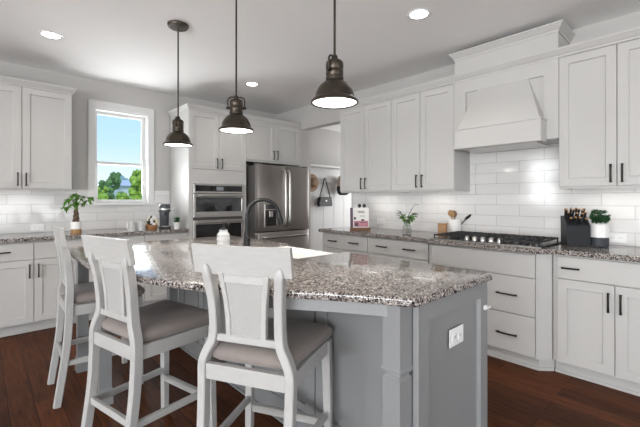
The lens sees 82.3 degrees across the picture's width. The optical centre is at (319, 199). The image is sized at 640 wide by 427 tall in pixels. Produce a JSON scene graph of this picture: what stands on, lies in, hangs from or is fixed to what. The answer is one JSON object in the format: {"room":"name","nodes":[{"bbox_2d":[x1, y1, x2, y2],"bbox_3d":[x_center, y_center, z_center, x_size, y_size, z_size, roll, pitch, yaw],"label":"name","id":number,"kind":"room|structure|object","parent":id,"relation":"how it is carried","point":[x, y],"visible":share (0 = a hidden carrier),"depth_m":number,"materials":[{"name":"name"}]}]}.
{"room":"kitchen","nodes":[
{"label":"kitchen","id":0,"kind":"room"},
{"bbox_2d":[0,61,310,248],"bbox_3d":[-3.867,-0.075,3.355,9.900,2.690,0.200,0,0,-43],"label":"wall","id":1,"kind":"structure","parent":0,"point":[162,103],"depth_m":4.51,"materials":[{"name":"grey paint"}]},
{"bbox_2d":[31,224,43,230],"bbox_3d":[-3.053,0.302,3.955,0.118,0.072,0.008,0,0,-43],"label":"wall outlet","id":2,"kind":"object","parent":1,"relation":"attached to","point":[34,227],"visible":1,"depth_m":3.95,"materials":[{"name":"white plastic"}]},
{"bbox_2d":[0,75,76,190],"bbox_3d":[-3.203,-0.638,3.578,1.329,1.088,0.374,0,0,-43],"label":"upper cabinet","id":3,"kind":"object","parent":1,"relation":"attached to","point":[36,117],"visible":1,"depth_m":3.69,"materials":[{"name":"white paint"}]},
{"bbox_2d":[0,189,169,233],"bbox_3d":[-2.928,0.120,4.084,2.468,0.471,0.010,0,0,-43],"label":"backsplash","id":4,"kind":"structure","parent":1,"relation":"attached to","point":[19,209],"depth_m":4.07,"materials":[{"name":"white tile"}]},
{"bbox_2d":[86,99,155,206],"bbox_3d":[-2.500,-0.545,4.594,0.780,1.260,0.245,0,0,-43],"label":"window","id":5,"kind":"structure","parent":1,"relation":"in","point":[95,107],"depth_m":4.57,"materials":[{"name":"white paint"}]},
{"bbox_2d":[246,114,300,165],"bbox_3d":[-0.836,-0.850,5.593,1.016,0.640,0.646,0,0,-43],"label":"upper cabinet","id":6,"kind":"object","parent":1,"relation":"attached to","point":[272,141],"visible":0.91,"depth_m":5.35,"materials":[{"name":"white paint"}]},
{"bbox_2d":[0,0,639,131],"bbox_3d":[0.944,-1.495,0.086,12.900,0.150,12.240,0,0,-43],"label":"ceiling","id":7,"kind":"structure","parent":0,"point":[284,47],"depth_m":3.19,"materials":[{"name":"white paint"}]},
{"bbox_2d":[38,30,63,39],"bbox_3d":[-2.322,-1.417,3.159,0.184,0.006,0.184,0,0,-43],"label":"recessed light","id":8,"kind":"object","parent":7,"relation":"in","point":[45,33],"visible":1,"depth_m":3.15,"materials":[{"name":"white glass"}]},
{"bbox_2d":[163,20,192,147],"bbox_3d":[-1.153,-0.929,2.975,0.232,0.982,0.232,0,0,0],"label":"pendant light","id":9,"kind":"object","parent":7,"relation":"hanging from","point":[177,137],"visible":1,"depth_m":2.95,"materials":[{"name":"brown metal"}]},
{"bbox_2d":[164,144,190,146],"bbox_3d":[-1.153,-0.447,2.975,0.212,0.006,0.212,0,0,0],"label":"diffuser","id":10,"kind":"object","parent":9,"relation":"attached to","point":[170,145],"depth_m":3.01,"materials":[{"name":"white glass"}]},
{"bbox_2d":[218,0,253,133],"bbox_3d":[-0.558,-0.937,2.437,0.232,0.966,0.232,0,0,-7],"label":"pendant light","id":11,"kind":"object","parent":7,"relation":"hanging from","point":[235,122],"visible":1,"depth_m":2.40,"materials":[{"name":"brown metal"}]},
{"bbox_2d":[220,128,251,132],"bbox_3d":[-0.558,-0.463,2.437,0.212,0.006,0.212,0,0,-7],"label":"diffuser","id":12,"kind":"object","parent":11,"relation":"attached to","point":[224,130],"depth_m":2.44,"materials":[{"name":"white glass"}]},
{"bbox_2d":[244,82,259,86],"bbox_3d":[-0.836,-1.417,4.500,0.184,0.006,0.184,0,0,-43],"label":"recessed light","id":13,"kind":"object","parent":7,"relation":"in","point":[252,84],"visible":1,"depth_m":4.50,"materials":[{"name":"white glass"}]},
{"bbox_2d":[311,0,357,108],"bbox_3d":[0.072,-0.945,1.792,0.232,0.951,0.232,0,0,32],"label":"pendant light","id":14,"kind":"object","parent":7,"relation":"hanging from","point":[333,93],"visible":1,"depth_m":1.75,"materials":[{"name":"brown metal"}]},
{"bbox_2d":[313,97,355,107],"bbox_3d":[0.072,-0.478,1.792,0.212,0.006,0.212,0,0,32],"label":"diffuser","id":15,"kind":"object","parent":14,"relation":"attached to","point":[319,102],"depth_m":1.79,"materials":[{"name":"white glass"}]},
{"bbox_2d":[407,8,430,19],"bbox_3d":[0.758,-1.417,2.802,0.184,0.006,0.184,0,0,-43],"label":"recessed light","id":16,"kind":"object","parent":7,"relation":"in","point":[418,13],"visible":1,"depth_m":2.79,"materials":[{"name":"white glass"}]},
{"bbox_2d":[0,320,639,426],"bbox_3d":[0.944,1.320,0.086,12.900,0.100,12.240,0,0,-43],"label":"floor","id":17,"kind":"structure","parent":0,"point":[517,395],"depth_m":2.37,"materials":[{"name":"brown wood"}]},
{"bbox_2d":[0,241,33,337],"bbox_3d":[-3.104,0.833,3.500,0.536,0.874,0.626,0,0,-43],"label":"base cabinet","id":18,"kind":"object","parent":17,"relation":"on","point":[16,258],"visible":0.98,"depth_m":3.41,"materials":[{"name":"white paint"}]},
{"bbox_2d":[33,238,92,330],"bbox_3d":[-2.724,0.833,3.853,0.500,0.874,0.626,0,0,-43],"label":"base cabinet","id":19,"kind":"object","parent":17,"relation":"on","point":[46,261],"visible":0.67,"depth_m":3.56,"materials":[{"name":"white paint"}]},
{"bbox_2d":[47,225,144,408],"bbox_3d":[-1.551,0.725,2.539,0.522,1.097,0.470,0,0,-41],"label":"bar stool","id":20,"kind":"object","parent":17,"relation":"on","point":[69,293],"visible":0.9,"depth_m":2.33,"materials":[{"name":"white wood"}]},
{"bbox_2d":[74,281,144,303],"bbox_3d":[-1.516,0.626,2.570,0.429,0.075,0.460,0,0,-41],"label":"seat cushion","id":21,"kind":"object","parent":20,"relation":"on","point":[84,293],"depth_m":2.37,"materials":[{"name":"beige fabric"}]},
{"bbox_2d":[93,235,143,315],"bbox_3d":[-2.360,0.833,4.191,0.495,0.874,0.626,0,0,-43],"label":"base cabinet","id":22,"kind":"object","parent":17,"relation":"on","point":[135,238],"visible":0.08,"depth_m":4.09,"materials":[{"name":"white paint"}]},
{"bbox_2d":[81,234,216,426],"bbox_3d":[-0.883,0.725,1.903,0.470,1.097,0.522,0,0,34],"label":"bar stool","id":23,"kind":"object","parent":17,"relation":"on","point":[112,261],"visible":0.95,"depth_m":1.78,"materials":[{"name":"white wood"}]},
{"bbox_2d":[101,300,208,341],"bbox_3d":[-0.858,0.626,1.941,0.460,0.075,0.429,0,0,34],"label":"seat cushion","id":24,"kind":"object","parent":23,"relation":"on","point":[170,320],"depth_m":1.83,"materials":[{"name":"beige fabric"}]},
{"bbox_2d":[143,232,186,305],"bbox_3d":[-1.996,0.833,4.529,0.497,0.874,0.626,0,0,-43],"label":"base cabinet","id":25,"kind":"object","parent":17,"relation":"on","point":[153,293],"visible":0.12,"depth_m":4.26,"materials":[{"name":"white paint"}]},
{"bbox_2d":[0,227,188,242],"bbox_3d":[-2.695,0.375,3.870,2.420,0.038,0.619,0,0,-43],"label":"countertop","id":26,"kind":"structure","parent":25,"relation":"on","point":[39,236],"depth_m":3.83,"materials":[{"name":"stone"}]},
{"bbox_2d":[60,193,93,233],"bbox_3d":[-2.532,0.141,3.825,0.313,0.430,0.220,0,0,-43],"label":"potted plant","id":27,"kind":"object","parent":26,"relation":"on","point":[75,225],"visible":1,"depth_m":3.80,"materials":[{"name":"green plant"}]},
{"bbox_2d":[126,221,136,231],"bbox_3d":[-2.095,0.300,4.082,0.084,0.112,0.106,0,0,-5],"label":"mug","id":28,"kind":"object","parent":26,"relation":"on","point":[132,225],"visible":0.99,"depth_m":4.06,"materials":[{"name":"white ceramic"}]},
{"bbox_2d":[137,221,145,230],"bbox_3d":[-2.034,0.300,4.150,0.084,0.112,0.106,0,0,45],"label":"mug","id":29,"kind":"object","parent":26,"relation":"on","point":[141,224],"visible":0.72,"depth_m":4.12,"materials":[{"name":"white ceramic"}]},
{"bbox_2d":[146,225,157,230],"bbox_3d":[-1.958,0.324,4.255,0.132,0.065,0.132,0,0,-43],"label":"basket","id":30,"kind":"object","parent":26,"relation":"on","point":[148,227],"visible":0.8,"depth_m":4.20,"materials":[{"name":"brown wicker"}]},
{"bbox_2d":[158,204,174,228],"bbox_3d":[-1.890,0.204,4.511,0.148,0.303,0.230,0,0,10],"label":"coffee machine","id":31,"kind":"object","parent":26,"relation":"on","point":[166,214],"visible":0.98,"depth_m":4.44,"materials":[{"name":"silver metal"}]},
{"bbox_2d":[172,217,181,228],"bbox_3d":[-1.735,0.282,4.453,0.124,0.147,0.124,0,0,27],"label":"potted plant","id":32,"kind":"object","parent":26,"relation":"on","point":[177,221],"visible":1,"depth_m":4.43,"materials":[{"name":"green plant"}]},
{"bbox_2d":[168,103,247,237],"bbox_3d":[-1.511,0.050,4.949,0.848,2.440,0.621,0,0,-43],"label":"tall cabinet","id":33,"kind":"object","parent":17,"relation":"on","point":[215,157],"visible":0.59,"depth_m":4.69,"materials":[{"name":"white paint"}]},
{"bbox_2d":[193,184,242,237],"bbox_3d":[-1.423,0.341,4.881,0.698,1.074,0.475,0,0,-43],"label":"wall oven","id":34,"kind":"object","parent":33,"relation":"in","point":[214,205],"visible":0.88,"depth_m":4.71,"materials":[{"name":"silver metal"}]},
{"bbox_2d":[191,243,332,426],"bbox_3d":[-0.234,0.725,1.612,0.470,1.097,0.522,0,0,19],"label":"bar stool","id":35,"kind":"object","parent":17,"relation":"on","point":[251,338],"visible":1,"depth_m":1.45,"materials":[{"name":"white wood"}]},
{"bbox_2d":[212,317,331,369],"bbox_3d":[-0.219,0.626,1.656,0.460,0.075,0.429,0,0,19],"label":"seat cushion","id":36,"kind":"object","parent":35,"relation":"on","point":[305,340],"depth_m":1.50,"materials":[{"name":"beige fabric"}]},
{"bbox_2d":[246,163,308,248],"bbox_3d":[-0.741,0.389,5.469,0.905,1.762,0.877,0,0,-43],"label":"refrigerator","id":37,"kind":"object","parent":17,"relation":"on","point":[287,186],"visible":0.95,"depth_m":5.13,"materials":[{"name":"silver metal"}]},
{"bbox_2d":[75,261,486,426],"bbox_3d":[-0.497,0.830,2.263,1.315,0.881,2.501,0,0,-43],"label":"kitchen island","id":38,"kind":"object","parent":17,"relation":"on","point":[393,366],"visible":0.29,"depth_m":1.65,"materials":[{"name":"grey paint"}]},
{"bbox_2d":[69,235,491,307],"bbox_3d":[-0.531,0.371,2.231,1.384,0.033,2.548,0,0,-43],"label":"island countertop","id":39,"kind":"structure","parent":38,"relation":"on","point":[344,276],"depth_m":1.71,"materials":[{"name":"stone"}]},
{"bbox_2d":[217,223,229,244],"bbox_3d":[-0.744,0.267,2.824,0.099,0.176,0.100,0,0,-43],"label":"soap dispenser","id":40,"kind":"object","parent":39,"relation":"on","point":[223,238],"visible":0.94,"depth_m":2.79,"materials":[{"name":"white glass"}]},
{"bbox_2d":[243,198,283,246],"bbox_3d":[-0.418,0.171,2.722,0.308,0.367,0.120,0,0,-15],"label":"kitchen faucet","id":41,"kind":"object","parent":39,"relation":"on","point":[279,216],"visible":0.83,"depth_m":2.72,"materials":[{"name":"black metal"}]},
{"bbox_2d":[279,246,334,258],"bbox_3d":[-0.201,0.484,2.563,0.390,0.232,0.616,0,0,-43],"label":"farmhouse sink","id":42,"kind":"object","parent":39,"relation":"in","point":[298,253],"visible":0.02,"depth_m":2.71,"materials":[{"name":"white ceramic"}]},
{"bbox_2d":[449,324,462,348],"bbox_3d":[0.586,0.585,1.569,0.122,0.076,0.008,0,0,-43],"label":"wall outlet","id":43,"kind":"object","parent":38,"relation":"attached to","point":[455,334],"visible":1,"depth_m":1.56,"materials":[{"name":"white plastic"}]},
{"bbox_2d":[452,333,455,341],"bbox_3d":[0.570,0.585,1.551,0.032,0.034,0.004,0,0,-43],"label":"socket","id":44,"kind":"object","parent":43,"relation":"attached to","point":[453,334],"depth_m":1.55,"materials":[{"name":"white plastic"}]},
{"bbox_2d":[458,330,461,338],"bbox_3d":[0.605,0.585,1.584,0.032,0.034,0.004,0,0,-43],"label":"socket","id":45,"kind":"object","parent":43,"relation":"attached to","point":[459,331],"depth_m":1.58,"materials":[{"name":"white plastic"}]},
{"bbox_2d":[322,232,368,254],"bbox_3d":[0.467,0.833,4.385,0.626,0.874,0.720,0,0,-43],"label":"base cabinet","id":46,"kind":"object","parent":17,"relation":"on","point":[331,242],"visible":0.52,"depth_m":4.18,"materials":[{"name":"white paint"}]},
{"bbox_2d":[368,237,428,263],"bbox_3d":[0.961,0.833,3.854,0.626,0.874,0.730,0,0,-43],"label":"base cabinet","id":47,"kind":"object","parent":17,"relation":"on","point":[414,251],"visible":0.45,"depth_m":3.63,"materials":[{"name":"white paint"}]},
{"bbox_2d":[429,244,554,370],"bbox_3d":[1.513,0.833,3.186,0.666,0.874,1.001,0,0,-43],"label":"base cabinet","id":48,"kind":"object","parent":17,"relation":"on","point":[520,289],"visible":0.52,"depth_m":2.79,"materials":[{"name":"white paint"}]},
{"bbox_2d":[318,227,639,262],"bbox_3d":[1.269,0.375,3.462,0.687,0.038,3.205,0,0,-43],"label":"countertop","id":49,"kind":"structure","parent":48,"relation":"on","point":[613,252],"depth_m":2.77,"materials":[{"name":"stone"}]},
{"bbox_2d":[350,204,370,230],"bbox_3d":[0.465,0.204,4.277,0.236,0.304,0.158,0,0,2],"label":"cookbook stand","id":50,"kind":"object","parent":49,"relation":"on","point":[359,205],"visible":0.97,"depth_m":4.20,"materials":[{"name":"brown wood"}]},
{"bbox_2d":[350,208,368,227],"bbox_3d":[0.462,0.216,4.273,0.217,0.240,0.088,0,0,2],"label":"cookbook","id":51,"kind":"object","parent":50,"relation":"on","point":[359,217],"visible":0.9,"depth_m":4.26,"materials":[{"name":"paper"}]},
{"bbox_2d":[354,221,367,226],"bbox_3d":[0.477,0.282,4.246,0.165,0.068,0.021,0,0,2],"label":"picture","id":52,"kind":"object","parent":51,"relation":"attached to","point":[356,223],"depth_m":4.24},
{"bbox_2d":[396,204,417,233],"bbox_3d":[0.902,0.201,3.791,0.252,0.311,0.243,0,0,-43],"label":"glass vase","id":53,"kind":"object","parent":49,"relation":"on","point":[406,229],"visible":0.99,"depth_m":3.76,"materials":[{"name":"clear glass"}]},
{"bbox_2d":[438,223,447,232],"bbox_3d":[1.228,0.297,3.666,0.086,0.118,0.086,0,0,27],"label":"wooden canister","id":54,"kind":"object","parent":49,"relation":"on","point":[442,227],"visible":0.79,"depth_m":3.63,"materials":[{"name":"brown wood"}]},
{"bbox_2d":[448,219,460,231],"bbox_3d":[1.356,0.277,3.683,0.124,0.158,0.124,0,0,-43],"label":"utensil crock","id":55,"kind":"object","parent":49,"relation":"on","point":[453,224],"visible":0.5,"depth_m":3.63,"materials":[{"name":"white ceramic"}]},
{"bbox_2d":[448,210,454,218],"bbox_3d":[1.323,0.223,3.676,0.078,0.236,0.014,0,0,-8],"label":"wooden spoon","id":56,"kind":"object","parent":55,"relation":"in","point":[451,213],"visible":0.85,"depth_m":3.67,"materials":[{"name":"brown wood"}]},
{"bbox_2d":[461,214,470,224],"bbox_3d":[1.417,0.243,3.654,0.176,0.200,0.013,0,0,21],"label":"spatula","id":57,"kind":"object","parent":55,"relation":"in","point":[469,215],"visible":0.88,"depth_m":3.63,"materials":[{"name":"black plastic"}]},
{"bbox_2d":[430,231,560,248],"bbox_3d":[1.482,0.331,3.137,0.539,0.050,0.890,0,0,-43],"label":"gas cooktop","id":58,"kind":"object","parent":49,"relation":"in","point":[525,241],"visible":1,"depth_m":3.00,"materials":[{"name":"black metal"}]},
{"bbox_2d":[561,216,589,246],"bbox_3d":[1.980,0.243,2.842,0.150,0.225,0.170,0,0,19],"label":"knife block","id":59,"kind":"object","parent":49,"relation":"on","point":[576,235],"visible":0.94,"depth_m":2.77,"materials":[{"name":"black wood"}]},
{"bbox_2d":[588,209,610,246],"bbox_3d":[2.111,0.214,2.769,0.170,0.284,0.153,0,0,-43],"label":"potted succulent","id":60,"kind":"object","parent":49,"relation":"on","point":[599,232],"visible":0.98,"depth_m":2.73,"materials":[{"name":"white ceramic"}]},
{"bbox_2d":[589,223,608,237],"bbox_3d":[2.112,0.234,2.774,0.128,0.101,0.128,0,0,-43],"label":"pot","id":61,"kind":"object","parent":60,"relation":"on","point":[597,230],"depth_m":2.72,"materials":[{"name":"white ceramic"}]},
{"bbox_2d":[590,237,608,246],"bbox_3d":[2.112,0.320,2.774,0.128,0.072,0.128,0,0,-43],"label":"pot","id":62,"kind":"object","parent":60,"relation":"on","point":[594,241],"depth_m":2.72,"materials":[{"name":"black ceramic"}]},
{"bbox_2d":[553,254,639,396],"bbox_3d":[2.136,0.833,2.588,0.626,0.874,0.715,0,0,-43],"label":"base cabinet","id":63,"kind":"object","parent":17,"relation":"on","point":[596,302],"visible":1,"depth_m":2.48,"materials":[{"name":"white paint"}]},
{"bbox_2d":[311,128,350,250],"bbox_3d":[0.437,-0.075,7.794,2.750,2.690,0.154,0,0,-43],"label":"wall","id":64,"kind":"structure","parent":0,"point":[338,214],"depth_m":7.41,"materials":[{"name":"white paint"}]},
{"bbox_2d":[311,164,339,169],"bbox_3d":[0.598,-0.637,7.658,2.490,0.035,0.268,0,0,-43],"label":"shelf","id":65,"kind":"object","parent":64,"relation":"attached to","point":[312,165],"visible":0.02,"depth_m":7.09,"materials":[{"name":"white paint"}]},
{"bbox_2d":[276,11,639,246],"bbox_3d":[3.228,-0.075,1.968,0.130,2.690,11.490,0,0,-43],"label":"wall","id":66,"kind":"structure","parent":0,"point":[632,20],"depth_m":4.29,"materials":[{"name":"grey paint"}]},
{"bbox_2d":[338,92,391,192],"bbox_3d":[0.612,-0.626,4.411,0.374,1.088,0.812,0,0,-43],"label":"upper cabinet","id":67,"kind":"object","parent":66,"relation":"attached to","point":[365,127],"visible":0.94,"depth_m":4.27,"materials":[{"name":"white paint"}]},
{"bbox_2d":[377,218,384,224],"bbox_3d":[0.751,0.270,4.519,0.008,0.072,0.118,0,0,-43],"label":"wall outlet","id":68,"kind":"object","parent":66,"relation":"attached to","point":[379,220],"visible":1,"depth_m":4.52,"materials":[{"name":"white plastic"}]},
{"bbox_2d":[389,76,469,191],"bbox_3d":[1.137,-0.626,3.847,0.374,1.088,0.728,0,0,-43],"label":"upper cabinet","id":69,"kind":"object","parent":66,"relation":"attached to","point":[424,157],"visible":0.98,"depth_m":3.70,"materials":[{"name":"white paint"}]},
{"bbox_2d":[353,144,639,246],"bbox_3d":[1.557,-0.087,3.664,0.010,0.886,3.290,0,0,-43],"label":"backsplash","id":70,"kind":"structure","parent":66,"relation":"attached to","point":[517,192],"depth_m":3.41,"materials":[{"name":"white tile"}]},
{"bbox_2d":[449,19,574,152],"bbox_3d":[1.632,-0.913,3.225,0.494,0.930,0.930,0,0,-43],"label":"range hood","id":71,"kind":"object","parent":66,"relation":"attached to","point":[506,89],"visible":0.94,"depth_m":3.06,"materials":[{"name":"white paint"}]},
{"bbox_2d":[557,26,639,189],"bbox_3d":[2.223,-0.626,2.677,0.374,1.088,0.749,0,0,-43],"label":"upper cabinet","id":72,"kind":"object","parent":66,"relation":"attached to","point":[599,77],"visible":1,"depth_m":2.66,"materials":[{"name":"white paint"}]},
{"bbox_2d":[609,233,626,242],"bbox_3d":[2.306,0.298,2.845,0.008,0.072,0.118,0,0,-43],"label":"wall outlet","id":73,"kind":"object","parent":66,"relation":"attached to","point":[613,237],"visible":0.9,"depth_m":2.84,"materials":[{"name":"white plastic"}]},
{"bbox_3d":[1.160,-0.075,6.701,3.280,2.690,2.440,0,0,-43],"label":"wall","id":74,"kind":"structure","parent":0,"visible":0},
{"bbox_2d":[315,175,337,183],"bbox_3d":[0.539,-0.403,7.721,2.490,0.145,0.088,0,0,-43],"label":"hook rail","id":75,"kind":"object","parent":74,"relation":"attached to","point":[330,179],"visible":0.27,"depth_m":7.41,"materials":[{"name":"white paint"}]},
{"bbox_2d":[311,174,318,191],"bbox_3d":[-0.112,-0.320,6.960,0.340,0.340,0.130,0,0,-43],"label":"straw hat","id":76,"kind":"object","parent":75,"relation":"hanging from","point":[314,180],"visible":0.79,"depth_m":6.94,"materials":[{"name":"beige wicker"}]},
{"bbox_2d":[317,178,331,205],"bbox_3d":[0.102,-0.148,7.259,0.350,0.566,0.081,0,0,-43],"label":"handbag","id":77,"kind":"object","parent":75,"relation":"hanging from","point":[322,201],"visible":1,"depth_m":7.22,"materials":[{"name":"black leather"}]},
{"bbox_2d":[337,176,348,194],"bbox_3d":[0.474,-0.292,7.490,0.268,0.405,0.268,0,0,-43],"label":"felt hat","id":78,"kind":"object","parent":75,"relation":"hanging from","point":[338,179],"visible":0.39,"depth_m":7.41,"materials":[{"name":"black fabric"}]},
{"label":"outside","id":79,"kind":"structure","parent":0,"visible":0},
{"bbox_3d":[-34.509,4.370,81.229,180.000,0.200,154.000,0,0,-43],"label":"lawn","id":80,"kind":"structure","parent":79,"visible":0},
{"bbox_2d":[98,193,108,199],"bbox_3d":[-9.170,2.009,15.365,1.337,4.533,1.349,0,0,43],"label":"shrub","id":81,"kind":"object","parent":80,"relation":"on","point":[105,196],"visible":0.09,"depth_m":15.23,"materials":[{"name":"green plant"}]},
{"bbox_2d":[98,186,108,199],"bbox_3d":[-11.019,1.793,18.617,1.210,4.966,1.280,0,0,-43],"label":"shrub","id":82,"kind":"object","parent":80,"relation":"on","point":[105,188],"visible":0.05,"depth_m":18.59,"materials":[{"name":"green plant"}]},
{"bbox_2d":[98,180,114,199],"bbox_3d":[-13.541,1.505,22.983,1.611,5.541,1.673,0,0,17],"label":"tree","id":83,"kind":"object","parent":80,"relation":"on","point":[102,183],"visible":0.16,"depth_m":22.86,"materials":[{"name":"green plant"}]},
{"bbox_2d":[105,172,123,195],"bbox_3d":[-14.358,1.157,25.663,1.804,6.234,1.982,0,0,-11],"label":"tree","id":84,"kind":"object","parent":80,"relation":"on","point":[115,177],"visible":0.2,"depth_m":25.40,"materials":[{"name":"green plant"}]},
{"bbox_2d":[112,180,130,199],"bbox_3d":[-29.186,0.670,54.781,4.000,7.200,2.700,0,0,39],"label":"house","id":85,"kind":"structure","parent":80,"relation":"on","point":[125,185],"depth_m":53.45,"materials":[{"name":"white"}]},
{"bbox_2d":[116,193,129,199],"bbox_3d":[-9.062,1.972,17.000,1.203,4.609,1.274,0,0,-43],"label":"shrub","id":86,"kind":"object","parent":80,"relation":"on","point":[124,196],"visible":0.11,"depth_m":16.85,"materials":[{"name":"green plant"}]},
{"bbox_2d":[128,168,141,199],"bbox_3d":[-10.110,1.252,20.631,2.056,6.045,1.848,0,0,-43],"label":"tree","id":87,"kind":"object","parent":80,"relation":"on","point":[135,190],"visible":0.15,"depth_m":20.22,"materials":[{"name":"green plant"}]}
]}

